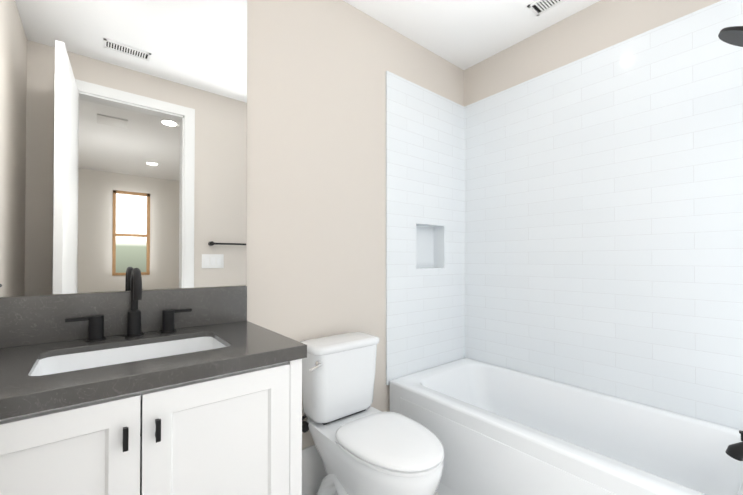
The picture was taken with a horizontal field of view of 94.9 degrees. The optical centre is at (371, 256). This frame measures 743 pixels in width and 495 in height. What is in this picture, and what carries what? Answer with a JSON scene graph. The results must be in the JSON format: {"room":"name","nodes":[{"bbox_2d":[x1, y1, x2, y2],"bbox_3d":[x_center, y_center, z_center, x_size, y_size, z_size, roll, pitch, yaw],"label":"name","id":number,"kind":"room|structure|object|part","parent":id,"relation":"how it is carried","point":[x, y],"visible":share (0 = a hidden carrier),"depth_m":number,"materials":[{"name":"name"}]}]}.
{"room":"bathroom","nodes":[
{"label":"bathroom","id":0,"kind":"room"},
{"bbox_2d":[8,0,463,448],"bbox_3d":[-0.304,-0.094,1.767,2.430,2.550,0.120,0,-1,-39],"label":"wall","id":1,"kind":"structure","parent":0,"point":[316,181],"depth_m":1.73,"materials":[{"name":"beige paint"}]},
{"bbox_2d":[0,0,246,296],"bbox_3d":[-0.874,-0.580,1.224,0.846,1.408,0.006,0,-1,-39],"label":"mirror","id":2,"kind":"object","parent":1,"relation":"attached to","point":[123,139],"visible":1,"depth_m":1.21,"materials":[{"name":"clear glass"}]},
{"bbox_2d":[0,286,246,347],"bbox_3d":[-0.871,0.201,1.211,0.848,0.150,0.018,0,-1,-39],"label":"backsplash","id":3,"kind":"structure","parent":1,"relation":"attached to","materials":[{"name":"grey stone"}]},
{"bbox_2d":[302,444,325,494],"bbox_3d":[-0.234,1.058,1.727,0.823,0.245,0.012,0,-1,-39],"label":"baseboard","id":4,"kind":"structure","parent":1,"relation":"attached to","point":[313,472],"depth_m":1.66,"materials":[{"name":"white paint"}]},
{"bbox_2d":[386,71,464,384],"bbox_3d":[0.379,-0.167,2.238,0.753,1.845,0.012,0,-1,-39],"label":"wall tile","id":5,"kind":"structure","parent":1,"relation":"attached to","point":[425,308],"depth_m":2.19,"materials":[{"name":"white tile"}]},
{"bbox_2d":[415,222,444,269],"bbox_3d":[0.357,-0.064,2.277,0.290,0.300,0.102,0,-1,-39],"label":"tile niche","id":6,"kind":"object","parent":1,"relation":"in","point":[430,244],"visible":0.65,"depth_m":2.34,"materials":[{"name":"white tile"}]},
{"bbox_2d":[343,0,599,69],"bbox_3d":[0.220,-1.425,1.136,2.670,0.100,1.780,0,-1,-39],"label":"ceiling","id":7,"kind":"structure","parent":0,"point":[464,34],"depth_m":1.99,"materials":[{"name":"white paint"}]},
{"bbox_2d":[527,0,565,15],"bbox_3d":[0.990,-1.365,1.781,0.115,0.008,0.300,0,-1,-39],"label":"ceiling vent","id":8,"kind":"object","parent":7,"relation":"in","point":[538,7],"visible":1,"depth_m":1.85,"materials":[{"name":"white metal"}]},
{"bbox_2d":[464,0,721,106],"bbox_3d":[1.209,-0.092,1.927,0.120,2.550,1.780,0,-1,-39],"label":"wall","id":9,"kind":"structure","parent":0,"point":[600,25],"depth_m":1.94,"materials":[{"name":"beige paint"}]},
{"bbox_2d":[464,0,742,430],"bbox_3d":[1.158,-0.170,1.887,0.012,1.845,1.540,0,-1,-39],"label":"wall tile","id":10,"kind":"structure","parent":9,"relation":"attached to","point":[603,221],"depth_m":1.74,"materials":[{"name":"white tile"}]},
{"bbox_3d":[0.220,1.225,1.110,2.670,0.100,1.780,0,-1,-39],"label":"floor","id":11,"kind":"structure","parent":0,"visible":0},
{"bbox_2d":[0,268,306,494],"bbox_3d":[-0.697,0.605,0.993,0.848,1.136,0.570,0,-1,-39],"label":"bathroom vanity","id":12,"kind":"object","parent":11,"relation":"on","point":[135,390],"visible":1,"depth_m":0.92,"materials":[{"name":"white wood"}]},
{"bbox_3d":[-0.686,0.684,0.680,0.370,0.723,0.020,0,-1,-39],"label":"door","id":13,"kind":"part","parent":12,"relation":"part of","materials":[{"name":"white wood"}]},
{"bbox_2d":[65,315,105,342],"bbox_3d":[-0.914,0.234,1.093,0.100,0.080,0.050,0,-1,-39],"label":"handle","id":14,"kind":"object","parent":12,"relation":"on","point":[96,322],"depth_m":1.09,"materials":[{"name":"black metal"}]},
{"bbox_3d":[-0.551,0.406,0.763,0.010,0.050,0.027,0,-1,-39],"label":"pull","id":15,"kind":"part","parent":12,"relation":"part of","materials":[{"name":"black metal"}]},
{"bbox_2d":[125,268,143,337],"bbox_3d":[-0.786,0.157,1.137,0.054,0.236,0.149,0,-1,-39],"label":"faucet","id":16,"kind":"object","parent":12,"relation":"on","point":[134,314],"depth_m":1.15,"materials":[{"name":"black metal"}]},
{"bbox_3d":[-0.503,0.407,0.803,0.010,0.050,0.027,0,-1,-39],"label":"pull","id":17,"kind":"part","parent":12,"relation":"part of","materials":[{"name":"black metal"}]},
{"bbox_2d":[160,308,191,333],"bbox_3d":[-0.718,0.236,1.253,0.100,0.080,0.050,0,-1,-39],"label":"handle","id":18,"kind":"object","parent":12,"relation":"on","point":[168,316],"depth_m":1.23,"materials":[{"name":"black metal"}]},
{"bbox_3d":[-0.396,0.686,0.916,0.370,0.723,0.020,0,-1,-39],"label":"door","id":19,"kind":"part","parent":12,"relation":"part of","materials":[{"name":"white wood"}]},
{"bbox_2d":[300,332,443,494],"bbox_3d":[-0.077,0.787,1.405,0.579,0.780,0.708,0,-1,-39],"label":"toilet","id":20,"kind":"object","parent":11,"relation":"on","point":[363,446],"visible":0.96,"depth_m":1.45,"materials":[{"name":"white ceramic"}]},
{"bbox_3d":[-0.305,0.779,1.557,0.044,0.044,0.020,0,-1,-39],"label":"supply knob","id":21,"kind":"part","parent":20,"relation":"part of","materials":[{"name":"black metal"}]},
{"bbox_3d":[-0.238,0.475,1.455,0.062,0.028,0.020,0,-1,-39],"label":"lever handle","id":22,"kind":"part","parent":20,"relation":"part of","materials":[{"name":"silver metal"}]},
{"bbox_3d":[-0.155,0.596,1.656,0.364,0.321,0.190,0,-1,-39],"label":"tank","id":23,"kind":"part","parent":20,"relation":"part of","materials":[{"name":"white ceramic"}]},
{"bbox_3d":[-0.153,0.417,1.655,0.384,0.035,0.206,0,-1,-39],"label":"tank lid","id":24,"kind":"part","parent":20,"relation":"part of","materials":[{"name":"white ceramic"}]},
{"bbox_3d":[-0.161,0.759,1.662,0.240,0.022,0.130,0,-1,-39],"label":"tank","id":25,"kind":"part","parent":20,"relation":"part of","materials":[{"name":"black"}]},
{"bbox_3d":[0.004,0.968,1.457,0.348,0.420,0.684,0,-1,-39],"label":"bowl","id":26,"kind":"part","parent":20,"relation":"part of","materials":[{"name":"white ceramic"}]},
{"bbox_3d":[0.083,0.725,1.362,0.354,0.024,0.436,0,-1,-39],"label":"seat lid","id":27,"kind":"part","parent":20,"relation":"part of","materials":[{"name":"white plastic"}]},
{"bbox_2d":[390,358,742,494],"bbox_3d":[0.863,0.950,1.636,0.744,0.460,1.512,0,-1,-39],"label":"bathtub","id":28,"kind":"object","parent":11,"relation":"on","point":[496,430],"visible":0.9,"depth_m":1.57,"materials":[{"name":"white ceramic"}]},
{"bbox_3d":[0.744,-0.107,0.479,2.430,2.550,0.120,0,-1,-39],"label":"wall","id":29,"kind":"structure","parent":0,"visible":0},
{"bbox_3d":[1.343,-0.178,1.053,0.753,1.845,0.012,0,-1,-39],"label":"wall tile","id":30,"kind":"structure","parent":29,"relation":"attached to","visible":0},
{"bbox_2d":[718,26,742,46],"bbox_3d":[1.292,-0.790,1.143,0.144,0.170,0.183,0,-1,-39],"label":"shower head","id":31,"kind":"object","parent":30,"relation":"attached to","point":[733,35],"visible":1,"depth_m":1.18},
{"bbox_2d":[725,430,742,460],"bbox_3d":[1.294,0.647,1.126,0.068,0.098,0.176,0,-1,-39],"label":"tub spout","id":32,"kind":"object","parent":30,"relation":"attached to","point":[735,451],"visible":1,"depth_m":1.16,"materials":[{"name":"black metal"}]}
]}

